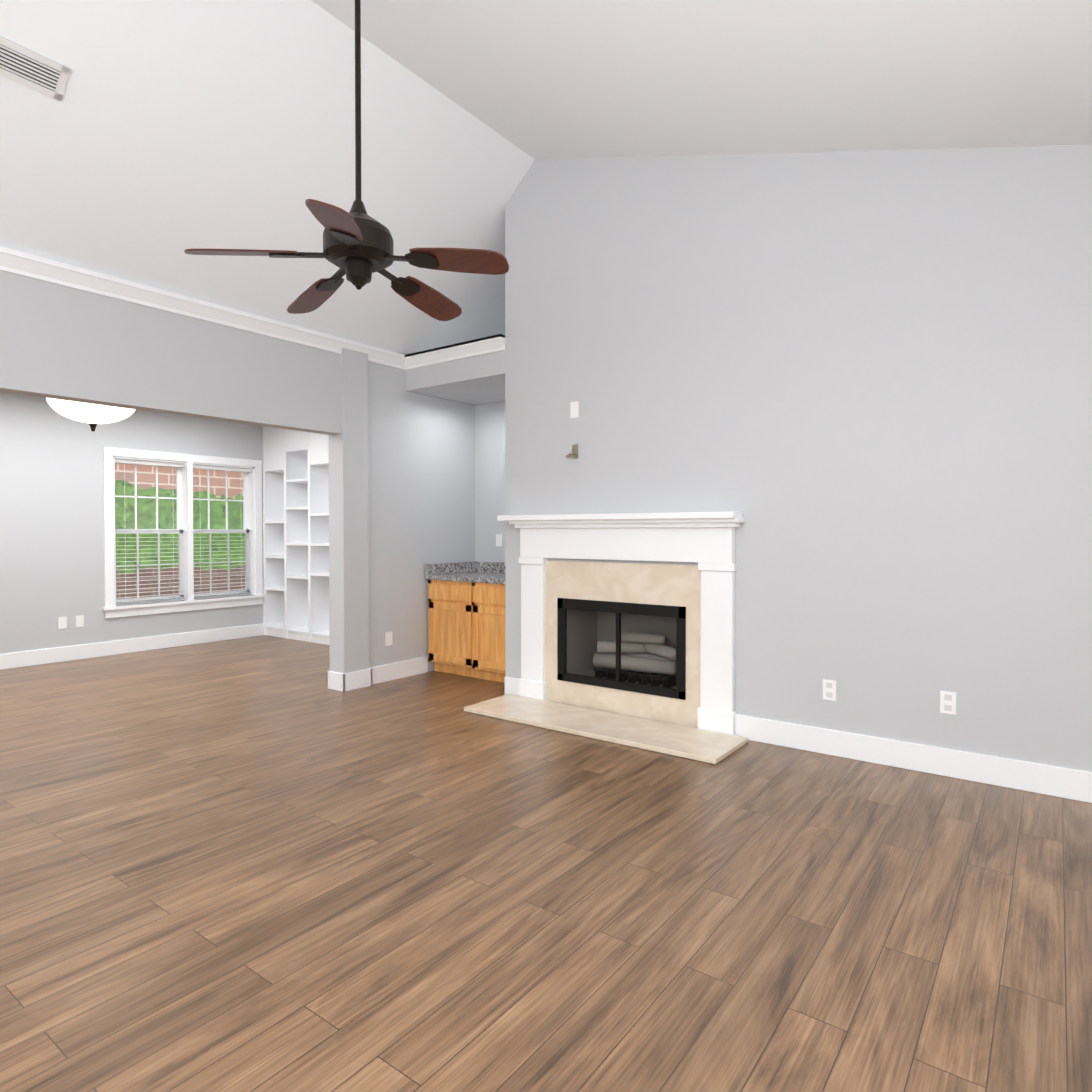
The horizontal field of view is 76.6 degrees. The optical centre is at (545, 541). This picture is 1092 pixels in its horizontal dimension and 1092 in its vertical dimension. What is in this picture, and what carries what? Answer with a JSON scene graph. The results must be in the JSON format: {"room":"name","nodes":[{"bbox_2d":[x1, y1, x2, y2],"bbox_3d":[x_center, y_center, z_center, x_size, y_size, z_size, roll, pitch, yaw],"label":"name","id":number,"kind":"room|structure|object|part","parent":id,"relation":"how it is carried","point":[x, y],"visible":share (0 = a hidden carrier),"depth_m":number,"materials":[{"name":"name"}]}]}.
{"room":"living room","nodes":[
{"label":"living room","id":0,"kind":"room"},
{"bbox_2d":[0,392,262,653],"bbox_3d":[-5.803,-0.198,5.471,0.200,2.790,8.550,1,1,36],"label":"wall","id":1,"kind":"structure","parent":0,"point":[51,522],"depth_m":6.80,"materials":[{"name":"grey paint"}]},
{"bbox_2d":[58,617,66,628],"bbox_3d":[-4.729,0.798,6.763,0.006,0.115,0.072,1,1,36],"label":"outlet","id":2,"kind":"object","parent":1,"relation":"attached to","point":[62,622],"visible":1,"depth_m":6.76,"materials":[{"name":"white plastic"}]},
{"bbox_2d":[76,615,83,626],"bbox_3d":[-4.640,0.796,6.884,0.006,0.115,0.072,1,1,36],"label":"outlet","id":3,"kind":"object","parent":1,"relation":"attached to","point":[79,620],"visible":1,"depth_m":6.88,"materials":[{"name":"white plastic"}]},
{"bbox_2d":[102,447,264,617],"bbox_3d":[-4.048,-0.098,7.791,0.225,1.750,1.775,1,1,36],"label":"dining room window","id":4,"kind":"structure","parent":1,"relation":"in","point":[185,465],"depth_m":7.74,"materials":[{"name":"white wood"}]},
{"bbox_3d":[-4.088,-0.114,7.821,0.039,1.430,1.445,1,1,36],"label":"glass","id":5,"kind":"part","parent":4,"relation":"part of","materials":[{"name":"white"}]},
{"bbox_2d":[0,270,474,671],"bbox_3d":[-3.170,-0.423,3.520,0.130,3.300,8.550,1,1,36],"label":"wall","id":6,"kind":"structure","parent":0,"point":[60,342],"depth_m":5.07,"materials":[{"name":"grey paint"}]},
{"bbox_2d":[0,246,403,369],"bbox_3d":[-3.153,-1.506,3.366,0.060,0.110,8.350,1,1,36],"label":"crown molding","id":7,"kind":"structure","parent":6,"relation":"attached to","point":[39,268],"depth_m":4.41,"materials":[{"name":"white wood"}]},
{"bbox_2d":[385,631,391,645],"bbox_3d":[-1.339,0.831,5.898,0.006,0.115,0.072,1,1,36],"label":"outlet","id":8,"kind":"object","parent":6,"relation":"attached to","point":[388,638],"visible":1,"depth_m":5.89,"materials":[{"name":"white plastic"}]},
{"bbox_2d":[406,350,504,405],"bbox_3d":[-0.505,-1.447,6.049,1.130,0.270,0.890,1,1,36],"label":"wall","id":9,"kind":"structure","parent":0,"point":[477,380],"depth_m":5.81,"materials":[{"name":"grey paint"}]},
{"bbox_2d":[404,334,504,369],"bbox_3d":[-0.487,-1.546,5.997,1.038,0.110,0.950,1,1,36],"label":"crown molding","id":10,"kind":"structure","parent":9,"relation":"attached to","point":[494,343],"depth_m":5.62,"materials":[{"name":"white wood"}]},
{"bbox_2d":[450,274,504,344],"bbox_3d":[-0.262,-2.384,6.203,1.520,1.560,0.730,1,1,36],"label":"wall","id":11,"kind":"structure","parent":0,"point":[486,318],"depth_m":6.17,"materials":[{"name":"grey paint"}]},
{"bbox_2d":[475,401,505,562],"bbox_3d":[-0.313,-1.120,6.590,1.460,4.600,0.200,1,1,36],"label":"wall","id":12,"kind":"structure","parent":0,"point":[489,463],"depth_m":6.64,"materials":[{"name":"grey paint"}]},
{"bbox_2d":[496,534,501,545],"bbox_3d":[-0.448,-0.009,6.577,0.072,0.115,0.006,1,1,36],"label":"light switch","id":13,"kind":"object","parent":12,"relation":"attached to","point":[498,539],"visible":1,"depth_m":6.57,"materials":[{"name":"white plastic"}]},
{"bbox_2d":[0,635,1091,1091],"bbox_3d":[0.998,1.271,4.599,12.700,0.120,15.600,1,1,36],"label":"floor","id":14,"kind":"structure","parent":0,"point":[264,863],"depth_m":2.38,"materials":[{"name":"brown wood"}]},
{"bbox_2d":[262,426,328,644],"bbox_3d":[-2.799,-0.188,8.171,1.412,2.684,0.328,1,1,36],"label":"built-in bookcase","id":15,"kind":"object","parent":14,"relation":"on","point":[295,468],"visible":0.6,"depth_m":8.23,"materials":[{"name":"white wood"}]},
{"bbox_2d":[328,348,368,673],"bbox_3d":[-1.607,-0.173,5.639,0.188,2.735,0.250,1,1,36],"label":"column","id":16,"kind":"structure","parent":14,"relation":"on","point":[348,551],"depth_m":5.56,"materials":[{"name":"grey paint"}]},
{"bbox_2d":[425,561,505,682],"bbox_3d":[-0.439,0.696,6.159,1.107,0.978,0.674,1,1,36],"label":"bar cabinet","id":17,"kind":"object","parent":14,"relation":"on","point":[466,618],"visible":0.65,"depth_m":5.98,"materials":[{"name":"brown wood"}]},
{"bbox_2d":[425,561,505,585],"bbox_3d":[-0.439,0.276,6.153,1.107,0.138,0.674,1,1,36],"label":"countertop","id":18,"kind":"structure","parent":17,"relation":"on","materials":[{"name":"stone"}]},
{"bbox_2d":[464,512,747,763],"bbox_3d":[0.479,0.510,4.769,1.910,1.393,1.074,1,1,36],"label":"fireplace","id":19,"kind":"object","parent":14,"relation":"on","point":[640,655],"visible":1,"depth_m":4.68,"materials":[{"name":"white wood"}]},
{"bbox_2d":[0,0,1091,354],"bbox_3d":[0.188,-2.271,0.430,9.110,1.610,8.020,1,1,36],"label":"ceiling","id":20,"kind":"structure","parent":0,"point":[156,142],"depth_m":3.70,"materials":[{"name":"white paint"}]},
{"bbox_2d":[0,36,69,100],"bbox_3d":[-2.413,-2.192,3.188,0.126,0.114,0.340,1,1,36],"label":"ceiling vent","id":21,"kind":"object","parent":20,"relation":"in","point":[24,66],"visible":1,"depth_m":3.22,"materials":[{"name":"white metal"}]},
{"bbox_2d":[185,0,508,320],"bbox_3d":[-0.808,-1.849,3.023,1.321,1.514,1.299,1,1,36],"label":"ceiling fan","id":22,"kind":"object","parent":20,"relation":"hanging from","point":[354,260],"depth_m":2.94,"materials":[{"name":"brown wood"}]},
{"bbox_3d":[-1.239,-1.177,2.818,0.417,0.091,0.157,0,1,-24],"label":"ceiling fan blade","id":23,"kind":"part","parent":22,"relation":"part of","materials":[{"name":"brown wood"}]},
{"bbox_3d":[-1.121,-1.185,3.351,0.157,0.091,0.417,-1,1,-41],"label":"ceiling fan blade","id":24,"kind":"part","parent":22,"relation":"part of","materials":[{"name":"brown wood"}]},
{"bbox_3d":[-0.769,-1.172,2.541,0.157,0.091,0.417,0,1,-6],"label":"ceiling fan blade","id":25,"kind":"part","parent":22,"relation":"part of","materials":[{"name":"brown wood"}]},
{"bbox_3d":[-0.577,-1.186,3.403,0.157,0.091,0.417,1,1,30],"label":"ceiling fan blade","id":26,"kind":"part","parent":22,"relation":"part of","materials":[{"name":"brown wood"}]},
{"bbox_3d":[-0.360,-1.178,2.903,0.417,0.091,0.157,0,1,12],"label":"ceiling fan blade","id":27,"kind":"part","parent":22,"relation":"part of","materials":[{"name":"brown wood"}]},
{"bbox_2d":[505,144,1091,771],"bbox_3d":[2.652,-1.113,6.176,3.800,4.600,4.840,1,1,36],"label":"wall","id":28,"kind":"structure","parent":0,"point":[855,388],"depth_m":3.88,"materials":[{"name":"grey paint"}]},
{"bbox_2d":[0,623,1091,802],"bbox_3d":[0.682,1.146,4.085,12.200,0.145,14.000,1,1,36],"label":"baseboard","id":29,"kind":"structure","parent":28,"relation":"attached to","point":[1062,782],"depth_m":3.98,"materials":[{"name":"white wood"}]},
{"bbox_2d":[566,444,577,458],"bbox_3d":[0.185,-0.642,4.942,0.055,0.104,0.086,1,1,36],"label":"bracket","id":30,"kind":"object","parent":28,"relation":"attached to","point":[574,454],"visible":1,"depth_m":4.96,"materials":[{"name":"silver metal"}]},
{"bbox_2d":[570,401,578,417],"bbox_3d":[0.205,-0.945,4.973,0.070,0.115,0.006,1,1,36],"label":"switch plate","id":31,"kind":"object","parent":28,"relation":"attached to","point":[574,409],"visible":1,"depth_m":4.97,"materials":[{"name":"white plastic"}]},
{"bbox_2d":[823,679,835,700],"bbox_3d":[1.620,0.851,3.953,0.072,0.115,0.008,1,1,36],"label":"outlet","id":32,"kind":"object","parent":28,"relation":"attached to","point":[829,689],"visible":1,"depth_m":3.95,"materials":[{"name":"white plastic"}]},
{"bbox_2d":[940,691,955,714],"bbox_3d":[2.094,0.841,3.602,0.072,0.115,0.008,1,1,36],"label":"outlet","id":33,"kind":"object","parent":28,"relation":"attached to","point":[947,702],"visible":1,"depth_m":3.60,"materials":[{"name":"white plastic"}]},
{"bbox_3d":[-4.659,-1.578,4.498,3.670,0.200,8.780,1,1,36],"label":"ceiling","id":34,"kind":"structure","parent":0,"visible":0},
{"bbox_2d":[44,397,134,431],"bbox_3d":[-3.484,-1.165,5.312,0.612,0.646,0.615,1,1,36],"label":"pendant light","id":35,"kind":"object","parent":34,"relation":"hanging from","point":[93,415],"visible":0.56,"depth_m":5.17,"materials":[{"name":"white glass"}]},
{"label":"outside","id":36,"kind":"structure","parent":0,"visible":0},
{"bbox_2d":[114,463,244,598],"bbox_3d":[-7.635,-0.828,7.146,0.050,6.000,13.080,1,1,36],"label":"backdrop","id":37,"kind":"structure","parent":36,"point":[169,540],"depth_m":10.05,"materials":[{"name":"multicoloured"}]}
]}

